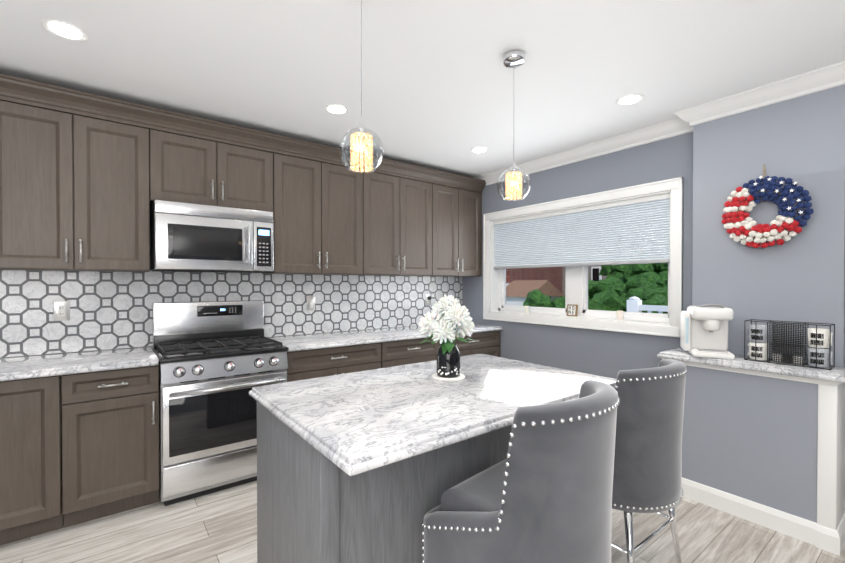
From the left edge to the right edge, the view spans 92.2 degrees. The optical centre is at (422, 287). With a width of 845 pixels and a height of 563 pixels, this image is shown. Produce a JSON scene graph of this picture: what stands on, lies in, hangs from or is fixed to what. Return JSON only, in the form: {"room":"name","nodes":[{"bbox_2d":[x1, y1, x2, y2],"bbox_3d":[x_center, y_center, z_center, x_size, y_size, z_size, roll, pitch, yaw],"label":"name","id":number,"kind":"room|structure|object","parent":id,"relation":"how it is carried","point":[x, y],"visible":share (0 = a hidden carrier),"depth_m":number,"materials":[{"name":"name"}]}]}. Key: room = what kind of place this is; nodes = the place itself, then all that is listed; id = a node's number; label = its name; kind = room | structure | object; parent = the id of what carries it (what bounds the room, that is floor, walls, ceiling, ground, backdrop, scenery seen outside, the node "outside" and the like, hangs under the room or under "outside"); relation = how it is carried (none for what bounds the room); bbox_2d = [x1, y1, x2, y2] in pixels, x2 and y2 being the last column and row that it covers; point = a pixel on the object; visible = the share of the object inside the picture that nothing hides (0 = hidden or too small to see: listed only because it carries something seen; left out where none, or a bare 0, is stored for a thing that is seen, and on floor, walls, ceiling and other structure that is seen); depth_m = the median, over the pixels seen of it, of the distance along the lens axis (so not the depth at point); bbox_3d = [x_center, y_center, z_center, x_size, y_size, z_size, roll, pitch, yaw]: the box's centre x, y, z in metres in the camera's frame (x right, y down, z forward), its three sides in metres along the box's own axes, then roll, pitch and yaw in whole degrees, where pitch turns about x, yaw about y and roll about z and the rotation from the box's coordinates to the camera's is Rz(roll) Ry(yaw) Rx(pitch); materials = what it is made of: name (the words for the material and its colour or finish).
{"room":"kitchen","nodes":[
{"label":"kitchen","id":0,"kind":"room"},
{"bbox_2d":[0,481,844,562],"bbox_3d":[0.456,1.402,1.563,6.600,0.100,5.420,0,1,-37],"label":"floor","id":1,"kind":"structure","parent":0,"point":[218,527],"depth_m":2.18,"materials":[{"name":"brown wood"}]},
{"bbox_2d":[0,365,159,544],"bbox_3d":[-2.253,0.908,2.336,1.205,0.875,0.646,0,1,-37],"label":"base cabinet","id":2,"kind":"object","parent":1,"relation":"on","point":[78,448],"visible":0.98,"depth_m":2.25,"materials":[{"name":"beige wood"}]},
{"bbox_2d":[0,346,158,380],"bbox_3d":[-2.256,0.450,2.333,1.202,0.040,0.637,0,1,-37],"label":"countertop","id":3,"kind":"structure","parent":2,"relation":"on","point":[30,366],"depth_m":2.36,"materials":[{"name":"stone"}]},
{"bbox_2d":[152,300,288,505],"bbox_3d":[-1.437,0.724,2.892,0.770,1.232,0.697,0,1,-37],"label":"range","id":4,"kind":"object","parent":1,"relation":"on","point":[219,361],"visible":0.98,"depth_m":2.66,"materials":[{"name":"silver metal"}]},
{"bbox_2d":[286,342,385,381],"bbox_3d":[-0.851,0.898,3.433,0.815,0.876,0.609,0,1,-37],"label":"base cabinet","id":5,"kind":"object","parent":1,"relation":"on","point":[310,364],"depth_m":3.18,"materials":[{"name":"beige wood"}]},
{"bbox_2d":[257,402,511,562],"bbox_3d":[-0.075,0.912,1.845,1.123,0.875,0.700,0,1,-37],"label":"kitchen island","id":6,"kind":"object","parent":1,"relation":"on","point":[314,505],"visible":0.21,"depth_m":1.42,"materials":[{"name":"grey wood"}]},
{"bbox_2d":[249,354,615,475],"bbox_3d":[0.098,0.455,1.841,1.440,0.040,0.950,0,1,-37],"label":"island countertop","id":7,"kind":"structure","parent":6,"relation":"on","point":[353,423],"depth_m":1.53,"materials":[{"name":"stone"}]},
{"bbox_2d":[432,373,464,380],"bbox_3d":[0.125,0.429,1.962,0.160,0.008,0.160,0,1,-37],"label":"coaster","id":8,"kind":"object","parent":7,"relation":"on","point":[460,377],"visible":0.48,"depth_m":1.91,"materials":[{"name":"white"}]},
{"bbox_2d":[418,295,474,377],"bbox_3d":[0.128,0.230,1.955,0.288,0.390,0.261,0,1,-37],"label":"vase","id":9,"kind":"object","parent":8,"relation":"on","point":[447,320],"visible":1,"depth_m":1.91,"materials":[{"name":"white plant"}]},
{"bbox_2d":[386,338,440,366],"bbox_3d":[-0.278,0.894,3.873,0.630,0.876,0.609,0,1,-37],"label":"base cabinet","id":10,"kind":"object","parent":1,"relation":"on","point":[402,352],"depth_m":3.62,"materials":[{"name":"beige wood"}]},
{"bbox_2d":[442,330,500,356],"bbox_3d":[0.312,0.890,4.325,0.857,0.876,0.609,0,1,-37],"label":"base cabinet","id":11,"kind":"object","parent":1,"relation":"on","point":[488,343],"depth_m":4.17,"materials":[{"name":"beige wood"}]},
{"bbox_2d":[268,323,502,351],"bbox_3d":[-0.251,0.437,3.870,2.299,0.040,0.637,0,1,-37],"label":"countertop","id":12,"kind":"structure","parent":11,"relation":"on","point":[300,342],"depth_m":3.48,"materials":[{"name":"stone"}]},
{"bbox_2d":[421,380,619,562],"bbox_3d":[0.335,0.829,1.343,0.566,1.053,0.559,0,1,-37],"label":"chair","id":13,"kind":"object","parent":1,"relation":"on","point":[542,492],"visible":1,"depth_m":1.10,"materials":[{"name":"grey fabric"}]},
{"bbox_2d":[611,359,687,562],"bbox_3d":[0.946,0.839,1.930,0.525,1.023,0.520,0,1,-37],"label":"chair","id":14,"kind":"object","parent":1,"relation":"on","point":[647,475],"visible":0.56,"depth_m":1.69,"materials":[{"name":"grey fabric"}]},
{"bbox_2d":[0,0,844,177],"bbox_3d":[0.456,-1.248,1.539,6.600,0.100,5.420,0,1,-37],"label":"ceiling","id":15,"kind":"structure","parent":0,"point":[444,89],"depth_m":2.16,"materials":[{"name":"white paint"}]},
{"bbox_2d":[41,19,88,41],"bbox_3d":[-1.669,-1.198,1.901,0.170,0.004,0.170,0,1,-37],"label":"recessed light","id":16,"kind":"object","parent":15,"relation":"in","point":[64,30],"visible":1,"depth_m":1.89,"materials":[{"name":"white"}]},
{"bbox_2d":[324,104,348,114],"bbox_3d":[-0.583,-1.206,2.759,0.170,0.004,0.170,0,1,-37],"label":"recessed light","id":17,"kind":"object","parent":15,"relation":"in","point":[335,109],"visible":1,"depth_m":2.75,"materials":[{"name":"white"}]},
{"bbox_2d":[339,0,383,172],"bbox_3d":[-0.235,-0.826,1.567,0.172,0.742,0.172,0,1,-37],"label":"pendant light","id":18,"kind":"object","parent":15,"relation":"hanging from","point":[360,132],"visible":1,"depth_m":1.54,"materials":[{"name":"clear glass"}]},
{"bbox_2d":[470,147,488,152],"bbox_3d":[0.506,-1.214,3.594,0.170,0.004,0.170,0,1,-37],"label":"recessed light","id":19,"kind":"object","parent":15,"relation":"in","point":[479,150],"visible":1,"depth_m":3.60,"materials":[{"name":"white"}]},
{"bbox_2d":[497,50,530,200],"bbox_3d":[0.474,-0.832,2.111,0.172,0.740,0.172,0,1,-37],"label":"pendant light","id":20,"kind":"object","parent":15,"relation":"hanging from","point":[513,59],"visible":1,"depth_m":2.08,"materials":[{"name":"clear glass"}]},
{"bbox_2d":[615,94,644,105],"bbox_3d":[1.335,-1.205,2.615,0.170,0.004,0.170,0,1,-37],"label":"recessed light","id":21,"kind":"object","parent":15,"relation":"in","point":[630,99],"visible":1,"depth_m":2.62,"materials":[{"name":"white"}]},
{"bbox_2d":[462,132,692,378],"bbox_3d":[1.313,0.056,3.927,0.250,2.550,2.450,0,1,-37],"label":"wall","id":22,"kind":"structure","parent":0,"point":[609,354],"depth_m":3.49,"materials":[{"name":"grey paint"}]},
{"bbox_2d":[491,311,668,325],"bbox_3d":[1.343,0.272,3.781,0.121,0.014,1.794,0,1,-37],"label":"window sill","id":23,"kind":"structure","parent":22,"relation":"attached to","point":[602,319],"depth_m":3.58,"materials":[{"name":"white wood"}]},
{"bbox_2d":[525,306,529,312],"bbox_3d":[1.068,0.222,4.144,0.054,0.080,0.054,0,1,-37],"label":"candle","id":24,"kind":"object","parent":23,"relation":"on","point":[527,309],"visible":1,"depth_m":4.12,"materials":[{"name":"white wax"}]},
{"bbox_2d":[566,304,577,316],"bbox_3d":[1.384,0.212,3.756,0.035,0.109,0.100,0,1,-37],"label":"block","id":25,"kind":"object","parent":23,"relation":"on","point":[572,309],"visible":1,"depth_m":3.75,"materials":[{"name":"brown wood"}]},
{"bbox_2d":[616,310,622,319],"bbox_3d":[1.646,0.229,3.390,0.054,0.080,0.054,0,1,-37],"label":"candle","id":26,"kind":"object","parent":23,"relation":"on","point":[619,315],"visible":1,"depth_m":3.37,"materials":[{"name":"white wax"}]},
{"bbox_2d":[483,177,682,337],"bbox_3d":[1.360,-0.225,3.789,0.220,1.165,1.974,0,1,-37],"label":"window","id":27,"kind":"structure","parent":22,"relation":"in","point":[674,186],"depth_m":3.61,"materials":[{"name":"white wood"}]},
{"bbox_2d":[493,193,669,268],"bbox_3d":[1.342,-0.456,3.773,0.055,0.523,1.786,0,1,-37],"label":"window shade","id":28,"kind":"object","parent":27,"relation":"attached to","point":[634,231],"visible":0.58,"depth_m":3.58,"materials":[{"name":"white fabric"}]},
{"bbox_2d":[661,358,844,529],"bbox_3d":[1.953,0.902,2.453,0.293,0.885,0.848,0,1,-37],"label":"wall","id":29,"kind":"structure","parent":0,"point":[775,441],"depth_m":2.28,"materials":[{"name":"grey paint"}]},
{"bbox_2d":[657,348,844,382],"bbox_3d":[1.943,0.449,2.442,0.316,0.040,0.876,0,1,-37],"label":"countertop","id":30,"kind":"structure","parent":29,"relation":"on","point":[836,374],"depth_m":2.28,"materials":[{"name":"stone"}]},
{"bbox_2d":[680,304,734,358],"bbox_3d":[1.803,0.263,2.587,0.246,0.329,0.280,0,1,26],"label":"coffee maker","id":31,"kind":"object","parent":30,"relation":"on","point":[704,331],"visible":1,"depth_m":2.56,"materials":[{"name":"white plastic"}]},
{"bbox_2d":[744,319,834,369],"bbox_3d":[2.070,0.313,2.304,0.129,0.234,0.364,0,1,-37],"label":"coffee pod rack","id":32,"kind":"object","parent":30,"relation":"on","point":[819,352],"visible":1,"depth_m":2.27,"materials":[{"name":"black metal"}]},
{"bbox_2d":[682,477,844,555],"bbox_3d":[1.959,1.287,2.454,0.287,0.115,0.824,0,1,-37],"label":"baseboard","id":33,"kind":"structure","parent":29,"relation":"attached to","point":[815,534],"depth_m":2.27,"materials":[{"name":"white wood"}]},
{"bbox_2d":[692,85,844,366],"bbox_3d":[2.649,0.065,2.948,1.420,2.550,0.730,0,1,-37],"label":"wall","id":34,"kind":"structure","parent":0,"point":[800,276],"depth_m":2.45,"materials":[{"name":"grey paint"}]},
{"bbox_2d":[474,61,844,185],"bbox_3d":[0.462,-1.150,1.532,6.400,0.096,5.200,0,1,-37],"label":"crown molding","id":35,"kind":"structure","parent":34,"relation":"attached to","point":[809,82],"depth_m":2.72,"materials":[{"name":"white wood"}]},
{"bbox_2d":[722,164,813,247],"bbox_3d":[2.067,-0.496,2.458,0.086,0.520,0.435,0,1,-37],"label":"decor","id":36,"kind":"object","parent":34,"relation":"attached to","point":[738,228],"visible":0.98,"depth_m":2.43,"materials":[{"name":"multicoloured"}]},
{"bbox_3d":[-1.572,0.061,3.335,5.550,2.550,0.120,0,1,-37],"label":"wall","id":37,"kind":"structure","parent":0,"visible":0},
{"bbox_2d":[0,77,151,271],"bbox_3d":[-2.194,-0.631,2.567,0.762,1.048,0.329,0,1,-37],"label":"upper cabinet","id":38,"kind":"object","parent":37,"relation":"attached to","point":[87,179],"depth_m":2.43,"materials":[{"name":"beige wood"}]},
{"bbox_2d":[152,109,275,212],"bbox_3d":[-1.572,-0.869,3.041,0.798,0.580,0.329,0,1,-37],"label":"upper cabinet","id":39,"kind":"object","parent":37,"relation":"attached to","point":[195,161],"depth_m":2.88,"materials":[{"name":"beige wood"}]},
{"bbox_2d":[150,200,273,272],"bbox_3d":[-1.538,-0.346,2.999,0.756,0.458,0.442,0,1,-37],"label":"microwave","id":40,"kind":"object","parent":39,"relation":"attached to","point":[188,237],"visible":1,"depth_m":2.83,"materials":[{"name":"silver metal"}]},
{"bbox_2d":[0,270,461,357],"bbox_3d":[-1.228,0.147,3.516,4.277,0.544,0.010,0,1,-37],"label":"tile backsplash","id":41,"kind":"structure","parent":37,"relation":"attached to","point":[110,310],"depth_m":3.01,"materials":[{"name":"tile"}]},
{"bbox_2d":[54,301,69,320],"bbox_3d":[-2.347,0.152,2.646,0.080,0.128,0.010,0,1,-37],"label":"electrical outlet plate","id":42,"kind":"object","parent":41,"relation":"attached to","point":[61,310],"visible":1,"depth_m":2.64,"materials":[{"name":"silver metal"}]},
{"bbox_2d":[307,296,314,310],"bbox_3d":[-1.006,0.143,3.673,0.080,0.128,0.010,0,1,-37],"label":"electrical outlet plate","id":43,"kind":"object","parent":41,"relation":"attached to","point":[310,302],"visible":1,"depth_m":3.67,"materials":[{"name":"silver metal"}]},
{"bbox_2d":[425,294,431,306],"bbox_3d":[0.097,0.140,4.454,0.080,0.129,0.105,0,1,-37],"label":"electrical outlet plate","id":44,"kind":"object","parent":41,"relation":"attached to","point":[427,299],"visible":0.98,"depth_m":4.43,"materials":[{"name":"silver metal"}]},
{"bbox_2d":[262,137,363,274],"bbox_3d":[-0.941,-0.639,3.526,0.787,1.048,0.329,0,1,-37],"label":"upper cabinet","id":45,"kind":"object","parent":37,"relation":"attached to","point":[318,219],"depth_m":3.36,"materials":[{"name":"beige wood"}]},
{"bbox_2d":[364,157,435,275],"bbox_3d":[-0.314,-0.644,4.007,0.794,1.048,0.329,0,1,-37],"label":"upper cabinet","id":46,"kind":"object","parent":37,"relation":"attached to","point":[400,200],"depth_m":3.87,"materials":[{"name":"beige wood"}]},
{"bbox_2d":[436,173,483,276],"bbox_3d":[0.284,-0.648,4.466,0.714,1.048,0.329,0,1,-37],"label":"upper cabinet","id":47,"kind":"object","parent":37,"relation":"attached to","point":[458,199],"depth_m":4.33,"materials":[{"name":"beige wood"}]},
{"label":"outside","id":48,"kind":"structure","parent":0,"visible":0},
{"bbox_3d":[11.715,2.106,23.540,39.400,0.100,44.000,0,1,-37],"label":"ground","id":49,"kind":"structure","parent":48,"visible":0},
{"bbox_2d":[506,280,563,305],"bbox_3d":[2.369,0.952,13.942,2.100,2.380,4.250,0,1,-37],"label":"shed","id":50,"kind":"object","parent":49,"relation":"on","point":[517,291],"visible":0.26,"depth_m":12.51,"materials":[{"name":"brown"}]},
{"bbox_2d":[506,265,606,296],"bbox_3d":[8.321,-2.845,18.060,13.400,9.900,20.500,0,1,-37],"label":"brick houses","id":51,"kind":"structure","parent":49,"relation":"on","point":[555,276],"depth_m":16.27,"materials":[{"name":"red brick"}]},
{"bbox_2d":[523,263,667,313],"bbox_3d":[6.230,0.150,9.759,6.601,4.057,6.424,0,1,-37],"label":"trees","id":52,"kind":"object","parent":49,"relation":"on","point":[618,287],"visible":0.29,"depth_m":9.52,"materials":[{"name":"green plant"}]},
{"bbox_2d":[627,296,667,313],"bbox_3d":[1.965,1.173,5.350,2.405,2.090,7.000,0,1,-37],"label":"fence","id":53,"kind":"object","parent":49,"relation":"on","point":[634,303],"visible":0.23,"depth_m":5.70,"materials":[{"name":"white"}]}
]}

